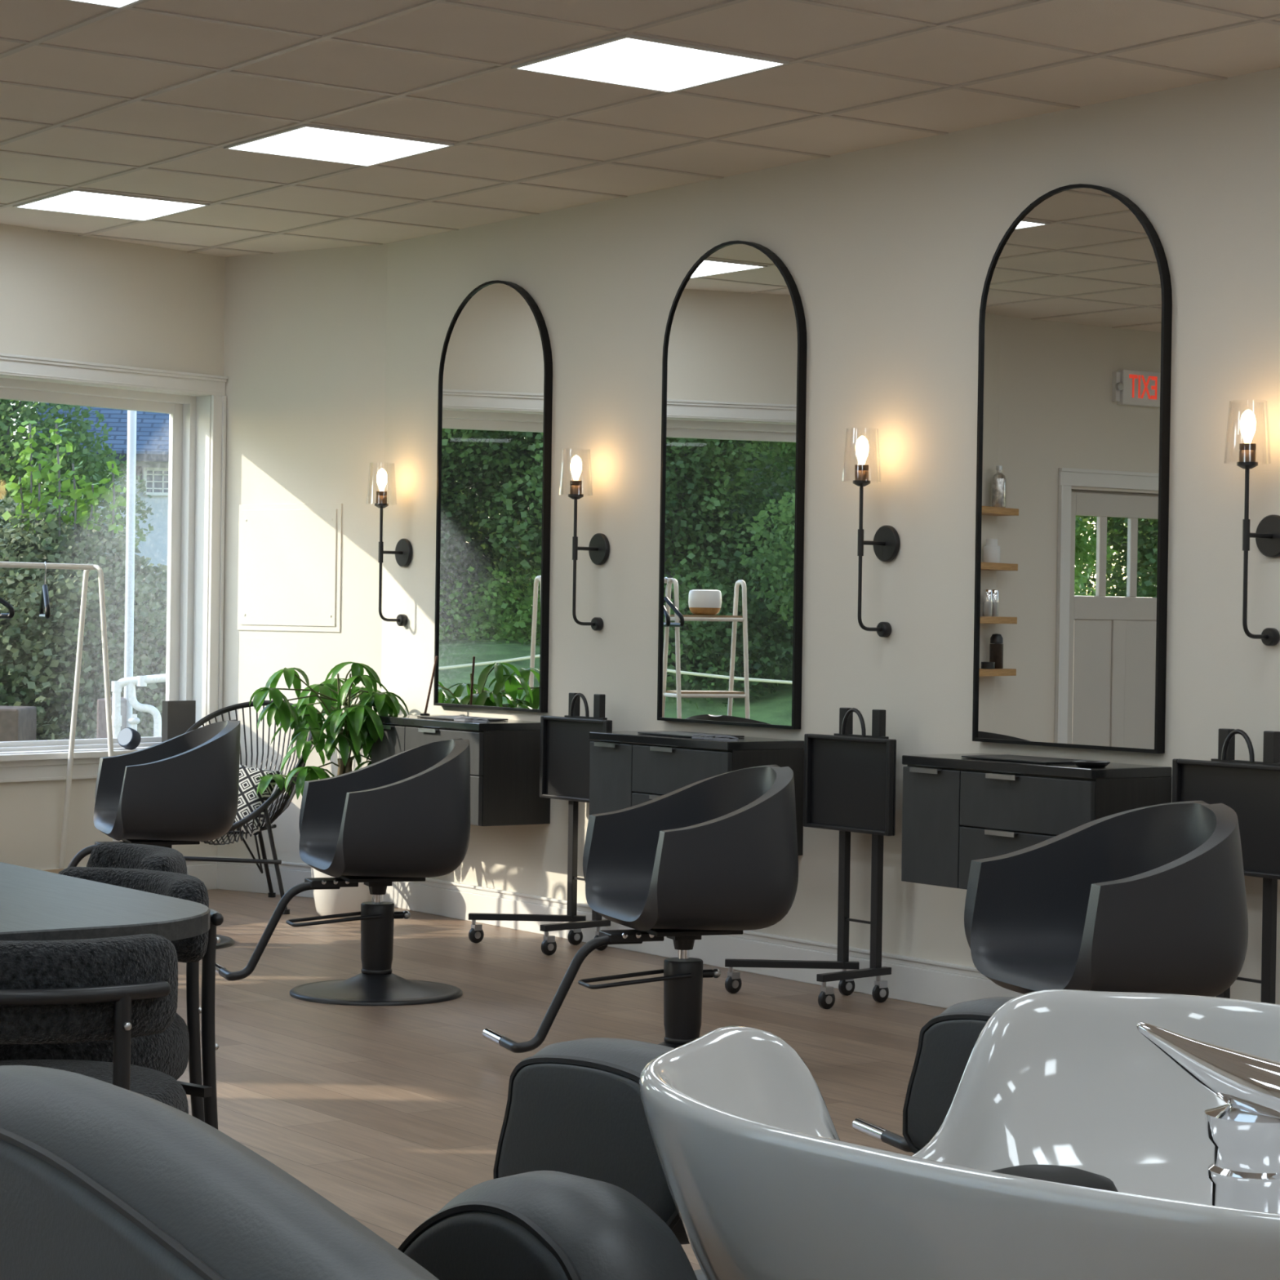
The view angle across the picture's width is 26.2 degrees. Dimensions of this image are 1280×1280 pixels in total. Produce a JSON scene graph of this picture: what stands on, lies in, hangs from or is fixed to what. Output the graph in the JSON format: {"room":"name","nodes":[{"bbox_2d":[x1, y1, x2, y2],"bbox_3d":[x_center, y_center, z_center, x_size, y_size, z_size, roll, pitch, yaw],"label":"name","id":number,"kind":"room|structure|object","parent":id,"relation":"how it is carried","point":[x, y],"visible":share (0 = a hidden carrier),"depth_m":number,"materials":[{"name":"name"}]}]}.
{"room":"salon","nodes":[
{"label":"salon","id":0,"kind":"room"},
{"bbox_2d":[0,223,225,870],"bbox_3d":[-3.001,-0.298,11.460,0.200,3.170,3.200,1,1,39],"label":"wall","id":1,"kind":"structure","parent":0,"point":[65,296],"depth_m":12.02,"materials":[{"name":"beige paint"}]},
{"bbox_2d":[0,748,142,782],"bbox_3d":[-2.939,0.543,11.446,0.185,0.120,3.140,1,1,39],"label":"trim","id":2,"kind":"structure","parent":1,"relation":"attached to","point":[33,766],"depth_m":11.85,"materials":[{"name":"white paint"}]},
{"bbox_2d":[117,727,141,749],"bbox_3d":[-2.262,0.437,12.211,0.093,0.100,0.092,1,1,26],"label":"smart speaker","id":3,"kind":"object","parent":2,"relation":"on","point":[128,738],"visible":1,"depth_m":12.18},
{"bbox_2d":[161,700,195,742],"bbox_3d":[-2.094,0.381,12.503,0.038,0.210,0.167,1,1,39],"label":"board","id":4,"kind":"object","parent":2,"relation":"on","point":[178,716],"visible":0.64,"depth_m":12.47,"materials":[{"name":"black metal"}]},
{"bbox_2d":[0,374,211,754],"bbox_3d":[-2.977,-0.323,11.486,0.185,1.610,2.990,1,1,39],"label":"window","id":5,"kind":"structure","parent":1,"relation":"in","point":[189,416],"depth_m":12.62,"materials":[{"name":"white paint"}]},
{"bbox_2d":[0,352,227,724],"bbox_3d":[-2.888,-0.363,11.412,0.034,1.695,3.126,1,1,39],"label":"trim","id":6,"kind":"structure","parent":1,"relation":"attached to","point":[15,365],"depth_m":12.58,"materials":[{"name":"white paint"}]},
{"bbox_2d":[42,856,217,889],"bbox_3d":[-2.937,1.064,11.404,0.018,0.150,3.200,1,1,39],"label":"baseboard","id":7,"kind":"structure","parent":1,"relation":"attached to","point":[205,871],"depth_m":12.58,"materials":[{"name":"white paint"}]},
{"bbox_2d":[217,243,387,863],"bbox_3d":[-1.552,-0.285,12.511,1.168,3.170,0.200,1,1,35],"label":"wall","id":8,"kind":"structure","parent":0,"point":[304,353],"depth_m":12.37,"materials":[{"name":"beige paint"}]},
{"bbox_2d":[237,503,342,631],"bbox_3d":[-1.583,-0.326,12.402,0.617,0.572,0.014,1,1,35],"label":"access panel","id":9,"kind":"object","parent":8,"relation":"attached to","point":[290,555],"visible":1,"depth_m":12.39,"materials":[{"name":"beige paint"}]},
{"bbox_2d":[216,856,373,901],"bbox_3d":[-1.552,1.076,12.376,0.968,0.150,0.018,1,1,35],"label":"baseboard","id":10,"kind":"structure","parent":8,"relation":"attached to","point":[232,876],"depth_m":12.49,"materials":[{"name":"white paint"}]},
{"bbox_2d":[176,888,946,1270],"bbox_3d":[-0.320,1.306,5.244,6.740,0.150,13.940,1,1,-36],"label":"floor","id":11,"kind":"structure","parent":0,"point":[388,1114],"depth_m":8.30,"materials":[{"name":"brown wood"}]},
{"bbox_2d":[0,561,118,873],"bbox_3d":[-2.668,0.410,11.361,0.422,1.469,1.058,1,1,39],"label":"rack","id":12,"kind":"object","parent":11,"relation":"on","point":[86,567],"visible":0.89,"depth_m":11.77,"materials":[{"name":"beige metal"}]},
{"bbox_2d":[0,597,14,618],"bbox_3d":[-2.713,-0.210,11.287,0.413,0.240,0.021,1,1,33],"label":"clothes hanger","id":13,"kind":"object","parent":12,"relation":"hanging from","point":[11,612],"visible":1,"depth_m":11.18,"materials":[{"name":"black"}]},
{"bbox_2d":[39,561,49,618],"bbox_3d":[-2.498,-0.209,11.556,0.021,0.240,0.413,1,1,-16],"label":"clothes hanger","id":14,"kind":"object","parent":12,"relation":"hanging from","point":[44,601],"visible":1,"depth_m":11.52,"materials":[{"name":"black plastic"}]},
{"bbox_2d":[42,868,64,873],"bbox_3d":[-2.566,0.995,11.504,0.340,0.016,0.660,1,1,39],"label":"shelf","id":15,"kind":"object","parent":12,"relation":"attached to","point":[56,871],"depth_m":11.77,"materials":[{"name":"brown wood"}]},
{"bbox_2d":[0,933,188,1114],"bbox_3d":[-0.998,0.848,4.505,0.520,0.762,0.592,1,1,-15],"label":"boucle chair","id":16,"kind":"object","parent":11,"relation":"on","point":[119,989],"visible":0.47,"depth_m":4.29,"materials":[{"name":"black fabric"}]},
{"bbox_2d":[0,862,210,941],"bbox_3d":[-2.005,0.831,5.189,1.720,0.750,2.260,1,1,-36],"label":"dining table","id":17,"kind":"object","parent":11,"relation":"on","point":[36,904],"visible":0.91,"depth_m":4.83,"materials":[{"name":"grey stone"}]},
{"bbox_2d":[0,866,223,1129],"bbox_3d":[-1.105,0.839,5.313,0.520,0.762,0.592,1,1,40],"label":"boucle chair","id":18,"kind":"object","parent":11,"relation":"on","point":[167,1052],"visible":0.3,"depth_m":5.28,"materials":[{"name":"black fabric"}]},
{"bbox_2d":[86,841,204,1121],"bbox_3d":[-1.236,0.832,5.911,0.592,0.762,0.520,1,1,-28],"label":"boucle chair","id":19,"kind":"object","parent":11,"relation":"on","point":[105,855],"visible":0.16,"depth_m":5.91,"materials":[{"name":"black fabric"}]},
{"bbox_2d":[67,720,239,949],"bbox_3d":[-1.938,0.733,10.510,0.821,0.856,0.655,1,1,-20],"label":"chair","id":20,"kind":"object","parent":11,"relation":"on","point":[181,789],"visible":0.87,"depth_m":10.31,"materials":[{"name":"grey leather"}]},
{"bbox_2d":[183,700,313,914],"bbox_3d":[-1.731,0.711,11.952,0.654,0.882,0.780,1,1,14],"label":"lounge chair","id":21,"kind":"object","parent":11,"relation":"on","point":[269,817],"visible":0.48,"depth_m":11.86,"materials":[{"name":"black metal"}]},
{"bbox_2d":[233,764,280,835],"bbox_3d":[-1.732,0.670,11.800,0.353,0.323,0.176,1,1,12],"label":"throw pillow","id":22,"kind":"object","parent":21,"relation":"on","point":[249,800],"visible":0.38,"depth_m":11.75,"materials":[{"name":"multicoloured fabric"}]},
{"bbox_2d":[249,662,408,917],"bbox_3d":[-1.343,0.624,11.630,0.793,1.072,0.716,1,1,42],"label":"potted plant","id":23,"kind":"object","parent":11,"relation":"on","point":[359,720],"visible":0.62,"depth_m":11.52,"materials":[{"name":"green plant"}]},
{"bbox_2d":[215,737,470,1005],"bbox_3d":[-0.978,0.759,9.205,0.821,0.856,0.655,1,1,-20],"label":"chair","id":24,"kind":"object","parent":11,"relation":"on","point":[403,816],"visible":1,"depth_m":9.07,"materials":[{"name":"grey leather"}]},
{"bbox_2d":[0,1065,697,1279],"bbox_3d":[-0.393,0.760,1.950,0.362,0.995,1.433,1,1,-36],"label":"chair","id":25,"kind":"object","parent":11,"relation":"on","point":[100,1180],"visible":1,"depth_m":1.57,"materials":[{"name":"grey leather"}]},
{"bbox_2d":[468,692,612,955],"bbox_3d":[-0.364,0.693,10.599,0.378,0.982,0.537,1,1,-36],"label":"cart","id":26,"kind":"object","parent":11,"relation":"on","point":[565,741],"visible":0.79,"depth_m":10.68,"materials":[{"name":"black metal"}]},
{"bbox_2d":[539,715,612,802],"bbox_3d":[-0.250,0.460,10.623,0.030,0.320,0.450,1,1,-36],"label":"tray","id":27,"kind":"object","parent":26,"relation":"on","point":[565,741],"depth_m":10.67,"materials":[{"name":"black metal"}]},
{"bbox_2d":[493,1037,689,1244],"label":"chair","id":28,"kind":"object","parent":11,"relation":"on","point":[575,1107],"depth_m":1.99,"materials":[{"name":"grey leather"}]},
{"bbox_2d":[482,764,798,1053],"bbox_3d":[0.026,0.786,7.803,0.821,0.856,0.655,1,1,-20],"label":"chair","id":29,"kind":"object","parent":11,"relation":"on","point":[716,855],"visible":0.95,"depth_m":7.69,"materials":[{"name":"grey leather"}]},
{"bbox_2d":[724,707,896,1008],"bbox_3d":[0.592,0.719,9.278,0.378,0.982,0.537,1,1,-36],"label":"cart","id":30,"kind":"object","parent":11,"relation":"on","point":[849,780],"visible":1,"depth_m":9.30,"materials":[{"name":"black metal"}]},
{"bbox_2d":[803,733,896,835],"bbox_3d":[0.706,0.486,9.303,0.030,0.320,0.450,1,1,-36],"label":"tray","id":31,"kind":"object","parent":30,"relation":"on","point":[849,780],"depth_m":9.30,"materials":[{"name":"black metal"}]},
{"bbox_2d":[639,989,1279,1279],"bbox_3d":[0.408,0.756,1.755,0.702,1.031,0.758,1,1,-36],"label":"basin","id":32,"kind":"object","parent":11,"relation":"on","point":[1083,1135],"visible":1,"depth_m":1.70,"materials":[{"name":"grey ceramic"}]},
{"bbox_2d":[991,1164,1118,1191],"bbox_3d":[0.285,0.401,1.930,0.104,0.057,0.104,1,1,-36],"label":"drain","id":33,"kind":"object","parent":32,"relation":"on","point":[1052,1173],"depth_m":1.92,"materials":[{"name":"black"}]},
{"bbox_2d":[1136,1022,1279,1213],"bbox_3d":[0.377,0.335,1.717,0.111,0.191,0.091,1,1,-36],"label":"tap","id":34,"kind":"object","parent":32,"relation":"on","point":[1244,1132],"depth_m":1.70,"materials":[{"name":"silver metal"}]},
{"bbox_2d":[902,996,1016,1153],"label":"chair","id":35,"kind":"object","parent":11,"relation":"on","point":[946,1042],"depth_m":2.27,"materials":[{"name":"grey leather"}]},
{"bbox_2d":[852,800,1248,1151],"bbox_3d":[0.985,0.811,6.461,0.821,0.856,0.655,1,1,-20],"label":"chair","id":36,"kind":"object","parent":11,"relation":"on","point":[1149,899],"visible":0.74,"depth_m":6.45,"materials":[{"name":"grey leather"}]},
{"bbox_2d":[1171,728,1279,1004],"bbox_3d":[1.591,0.745,7.897,0.378,0.982,0.537,1,1,-36],"label":"cart","id":37,"kind":"object","parent":11,"relation":"on","point":[1251,788],"visible":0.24,"depth_m":7.86,"materials":[{"name":"black metal"}]},
{"bbox_2d":[1171,758,1279,879],"bbox_3d":[1.705,0.513,7.922,0.030,0.320,0.450,1,1,-36],"label":"tray","id":38,"kind":"object","parent":37,"relation":"on","point":[1251,788],"depth_m":7.88,"materials":[{"name":"black metal"}]},
{"bbox_2d":[0,0,1279,257],"bbox_3d":[-0.275,-1.726,5.218,6.740,0.126,13.940,1,1,-36],"label":"ceiling","id":39,"kind":"structure","parent":0,"point":[146,98],"depth_m":8.50,"materials":[{"name":"tile"}]},
{"bbox_2d":[66,0,143,8],"bbox_3d":[-1.454,-1.695,6.978,0.582,0.011,0.582,1,1,-36],"label":"recessed light","id":40,"kind":"object","parent":39,"relation":"in","point":[121,4],"visible":1,"depth_m":7.32,"materials":[{"name":"white paint"}]},
{"bbox_2d":[83,0,133,5],"bbox_3d":[-1.454,-1.697,6.978,0.558,0.006,0.558,1,1,-36],"label":"diffuser","id":41,"kind":"object","parent":40,"relation":"attached to","point":[100,2],"depth_m":7.32,"materials":[{"name":"white plastic"}]},
{"bbox_2d":[13,188,209,221],"bbox_3d":[-2.117,-1.740,11.013,0.582,0.011,0.582,1,1,-36],"label":"recessed light","id":42,"kind":"object","parent":39,"relation":"in","point":[74,201],"visible":1,"depth_m":11.00,"materials":[{"name":"white paint"}]},
{"bbox_2d":[223,124,453,166],"bbox_3d":[-1.045,-1.711,9.532,0.582,0.011,0.582,1,1,-36],"label":"recessed light","id":43,"kind":"object","parent":39,"relation":"in","point":[306,141],"visible":1,"depth_m":9.52,"materials":[{"name":"white paint"}]},
{"bbox_2d":[511,34,789,93],"bbox_3d":[0.027,-1.682,8.050,0.582,0.011,0.582,1,1,-36],"label":"recessed light","id":44,"kind":"object","parent":39,"relation":"in","point":[629,60],"visible":1,"depth_m":8.04,"materials":[{"name":"white paint"}]},
{"bbox_2d":[381,66,1279,1004],"bbox_3d":[2.819,-0.171,6.808,0.200,3.170,13.200,1,1,-36],"label":"wall","id":45,"kind":"structure","parent":0,"point":[888,251],"depth_m":9.40,"materials":[{"name":"beige paint"}]},
{"bbox_2d":[365,462,412,626],"bbox_3d":[-1.092,-0.411,11.882,0.192,0.702,0.133,1,1,-36],"label":"wall sconce","id":46,"kind":"object","parent":45,"relation":"attached to","point":[403,549],"visible":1,"depth_m":11.86,"materials":[{"name":"black metal"}]},
{"bbox_2d":[376,490,386,503],"bbox_3d":[-1.113,-0.615,11.863,0.047,0.055,0.047,1,1,-36],"label":"socket","id":47,"kind":"object","parent":46,"relation":"attached to","point":[381,495],"depth_m":11.84,"materials":[{"name":"brown metal"}]},
{"bbox_2d":[371,715,550,826],"bbox_3d":[-0.747,0.525,11.252,0.358,0.405,0.840,1,1,-36],"label":"station","id":48,"kind":"object","parent":45,"relation":"attached to","point":[504,755],"visible":0.57,"depth_m":10.93,"materials":[{"name":"black laminate"}]},
{"bbox_2d":[420,656,437,715],"bbox_3d":[-0.883,0.192,11.516,0.040,0.251,0.082,0,1,-45],"label":"holder","id":49,"kind":"object","parent":48,"relation":"on","point":[424,713],"visible":1,"depth_m":11.51,"materials":[{"name":"black metal"}]},
{"bbox_2d":[379,715,540,731],"bbox_3d":[-0.739,0.338,11.255,0.343,0.030,0.840,1,1,-36],"label":"countertop","id":50,"kind":"structure","parent":48,"relation":"on","point":[407,720],"depth_m":10.99,"materials":[{"name":"black stone"}]},
{"bbox_2d":[417,715,507,720],"bbox_3d":[-0.725,0.319,11.239,0.200,0.006,0.380,1,1,-36],"label":"mat","id":51,"kind":"object","parent":48,"relation":"on","point":[449,717],"visible":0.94,"depth_m":11.22,"materials":[{"name":"black rubber"}]},
{"bbox_2d":[453,716,472,721],"bbox_3d":[-0.705,0.315,11.007,0.091,0.019,0.014,1,1,37],"label":"hair clip","id":52,"kind":"object","parent":48,"relation":"on","point":[455,719],"visible":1,"depth_m":11.01,"materials":[{"name":"grey"}]},
{"bbox_2d":[464,716,484,721],"bbox_3d":[-0.654,0.316,10.970,0.091,0.019,0.014,1,1,14],"label":"hair clip","id":53,"kind":"object","parent":48,"relation":"on","point":[473,717],"visible":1,"depth_m":10.97,"materials":[{"name":"grey plastic"}]},
{"bbox_2d":[472,717,489,723],"bbox_3d":[-0.629,0.317,10.902,0.014,0.019,0.091,0,1,-42],"label":"hair clip","id":54,"kind":"object","parent":48,"relation":"on","point":[486,721],"visible":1,"depth_m":10.89,"materials":[{"name":"grey plastic"}]},
{"bbox_2d":[433,280,552,712],"bbox_3d":[-0.609,-0.597,11.348,0.034,1.762,0.815,1,1,-36],"label":"arched mirror","id":55,"kind":"object","parent":45,"relation":"attached to","point":[495,402],"visible":1,"depth_m":11.32,"materials":[{"name":"black mirror"}]},
{"bbox_2d":[558,453,609,631],"bbox_3d":[-0.228,-0.388,10.687,0.192,0.702,0.133,1,1,-36],"label":"wall sconce","id":56,"kind":"object","parent":45,"relation":"attached to","point":[598,548],"visible":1,"depth_m":10.67,"materials":[{"name":"black metal"}]},
{"bbox_2d":[569,480,582,493],"bbox_3d":[-0.248,-0.592,10.668,0.047,0.055,0.047,1,1,-36],"label":"socket","id":57,"kind":"object","parent":56,"relation":"attached to","point":[575,487],"depth_m":10.65,"materials":[{"name":"brown metal"}]},
{"bbox_2d":[589,730,804,855],"bbox_3d":[0.187,0.550,9.960,0.358,0.405,0.840,1,1,-36],"label":"station","id":58,"kind":"object","parent":45,"relation":"attached to","point":[628,769],"visible":0.56,"depth_m":9.83,"materials":[{"name":"black laminate"}]},
{"bbox_2d":[637,731,744,737],"bbox_3d":[0.183,0.343,9.984,0.200,0.006,0.380,1,1,-36],"label":"mat","id":59,"kind":"object","parent":58,"relation":"on","point":[682,734],"visible":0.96,"depth_m":9.98,"materials":[{"name":"black rubber"}]},
{"bbox_2d":[589,730,804,751],"bbox_3d":[0.196,0.363,9.963,0.343,0.030,0.840,1,1,-36],"label":"countertop","id":60,"kind":"structure","parent":58,"relation":"on","point":[746,743],"depth_m":9.72,"materials":[{"name":"black stone"}]},
{"bbox_2d":[691,733,712,738],"bbox_3d":[0.221,0.340,9.727,0.091,0.019,0.014,1,1,43],"label":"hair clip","id":61,"kind":"object","parent":58,"relation":"on","point":[694,736],"visible":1,"depth_m":9.73,"materials":[{"name":"grey"}]},
{"bbox_2d":[703,734,729,739],"bbox_3d":[0.270,0.341,9.676,0.091,0.019,0.014,1,1,20],"label":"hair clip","id":62,"kind":"object","parent":58,"relation":"on","point":[709,735],"visible":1,"depth_m":9.68,"materials":[{"name":"grey"}]},
{"bbox_2d":[714,735,738,741],"bbox_3d":[0.303,0.342,9.614,0.091,0.019,0.014,1,1,31],"label":"hair clip","id":63,"kind":"object","parent":58,"relation":"on","point":[735,739],"visible":1,"depth_m":9.61,"materials":[{"name":"grey"}]},
{"bbox_2d":[382,877,1022,1008],"bbox_3d":[2.652,1.186,6.836,0.018,0.150,13.000,1,1,-36],"label":"baseboard","id":64,"kind":"structure","parent":45,"relation":"attached to","point":[937,984],"depth_m":9.96,"materials":[{"name":"white paint"}]},
{"bbox_2d":[657,240,806,728],"bbox_3d":[0.330,-0.572,10.050,0.034,1.762,0.815,1,1,-36],"label":"arched mirror","id":65,"kind":"object","parent":45,"relation":"attached to","point":[734,360],"visible":1,"depth_m":10.02,"materials":[{"name":"black mirror"}]},
{"bbox_2d":[843,435,899,637],"bbox_3d":[0.769,-0.361,9.310,0.192,0.702,0.133,1,1,-36],"label":"wall sconce","id":66,"kind":"object","parent":45,"relation":"attached to","point":[886,543],"visible":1,"depth_m":9.29,"materials":[{"name":"black metal"}]},
{"bbox_2d":[854,464,868,480],"bbox_3d":[0.748,-0.565,9.291,0.047,0.055,0.047,1,1,-36],"label":"socket","id":67,"kind":"object","parent":66,"relation":"attached to","point":[861,473],"depth_m":9.27,"materials":[{"name":"brown metal"}]},
{"bbox_2d":[901,753,1171,889],"bbox_3d":[1.211,0.578,8.545,0.358,0.405,0.840,1,1,-36],"label":"station","id":68,"kind":"object","parent":45,"relation":"attached to","point":[957,811],"visible":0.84,"depth_m":8.44,"materials":[{"name":"black laminate"}]},
{"bbox_2d":[961,754,1089,764],"bbox_3d":[1.203,0.371,8.574,0.200,0.006,0.380,1,1,-36],"label":"mat","id":69,"kind":"object","parent":68,"relation":"on","point":[1003,757],"visible":0.84,"depth_m":8.54,"materials":[{"name":"black rubber"}]},
{"bbox_2d":[902,753,1171,779],"bbox_3d":[1.220,0.390,8.547,0.343,0.030,0.840,1,1,-36],"label":"countertop","id":70,"kind":"structure","parent":68,"relation":"on","point":[1112,771],"depth_m":8.33,"materials":[{"name":"black stone"}]},
{"bbox_2d":[1071,760,1110,767],"bbox_3d":[1.347,0.371,8.222,0.114,0.016,0.114,1,1,-36],"label":"dish","id":71,"kind":"object","parent":68,"relation":"on","point":[1078,763],"visible":1,"depth_m":8.19,"materials":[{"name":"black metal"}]},
{"bbox_2d":[972,183,1172,753],"bbox_3d":[1.348,-0.545,8.643,0.034,1.762,0.815,1,1,-36],"label":"arched mirror","id":72,"kind":"object","parent":45,"relation":"attached to","point":[1075,320],"visible":1,"depth_m":8.61,"materials":[{"name":"black mirror"}]},
{"bbox_2d":[1223,405,1279,645],"bbox_3d":[1.766,-0.335,7.931,0.192,0.702,0.133,1,1,-36],"label":"wall sconce","id":73,"kind":"object","parent":45,"relation":"attached to","point":[1267,535],"visible":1,"depth_m":7.91,"materials":[{"name":"black metal"}]},
{"bbox_2d":[1239,442,1256,462],"bbox_3d":[1.746,-0.538,7.912,0.047,0.055,0.047,1,1,-36],"label":"socket","id":74,"kind":"object","parent":73,"relation":"attached to","point":[1247,451],"depth_m":7.89,"materials":[{"name":"brown metal"}]},
{"label":"outside","id":75,"kind":"structure","parent":0,"visible":0},
{"bbox_3d":[-15.119,1.331,14.350,100.000,0.200,100.000,1,1,-36],"label":"ground","id":76,"kind":"structure","parent":75,"visible":0},
{"bbox_2d":[0,706,36,742],"bbox_3d":[-3.173,0.870,13.205,0.463,1.099,0.400,1,0,0],"label":"planter box","id":77,"kind":"object","parent":76,"relation":"on","point":[17,723],"visible":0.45,"depth_m":13.02,"materials":[{"name":"grey concrete"}]},
{"bbox_2d":[0,399,153,548],"bbox_3d":[-5.884,-1.142,24.116,3.001,5.193,3.015,1,1,-30],"label":"tree","id":78,"kind":"object","parent":76,"relation":"on","point":[95,465],"visible":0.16,"depth_m":23.56,"materials":[{"name":"green plant"}]},
{"bbox_2d":[0,417,167,740],"bbox_3d":[-3.006,0.128,14.490,2.078,2.569,1.591,1,1,-29],"label":"flowering bush","id":79,"kind":"object","parent":76,"relation":"on","point":[37,655],"visible":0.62,"depth_m":14.13,"materials":[{"name":"green plant"}]},
{"bbox_2d":[33,402,169,573],"bbox_3d":[-2.086,-1.058,29.682,8.150,4.706,5.850,1,0,-4],"label":"house","id":80,"kind":"structure","parent":76,"relation":"on","point":[152,428],"depth_m":27.01,"materials":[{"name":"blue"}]},
{"bbox_2d":[135,466,142,479],"bbox_3d":[-4.910,-1.635,26.967,0.060,0.130,0.060,1,0,-4],"label":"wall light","id":81,"kind":"object","parent":80,"relation":"attached to","point":[138,468],"depth_m":26.93,"materials":[{"name":"metal"}]},
{"bbox_2d":[96,697,126,738],"bbox_3d":[-2.578,0.855,13.480,0.109,1.142,0.350,1,0,0],"label":"utility box","id":82,"kind":"object","parent":76,"relation":"on","point":[101,731],"visible":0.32,"depth_m":13.30,"materials":[{"name":"grey"}]},
{"bbox_2d":[124,409,136,728],"bbox_3d":[-2.504,-0.073,13.504,0.044,3.000,0.044,1,1,-36],"label":"downpipe","id":83,"kind":"object","parent":76,"relation":"on","point":[131,415],"visible":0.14,"depth_m":13.48,"materials":[{"name":"grey metal"}]},
{"bbox_2d":[111,673,165,737],"bbox_3d":[-2.392,0.794,13.204,0.300,1.276,0.060,1,0,0],"label":"pipe manifold","id":84,"kind":"object","parent":76,"relation":"on","point":[140,681],"visible":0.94,"depth_m":13.18,"materials":[{"name":"grey plastic"}]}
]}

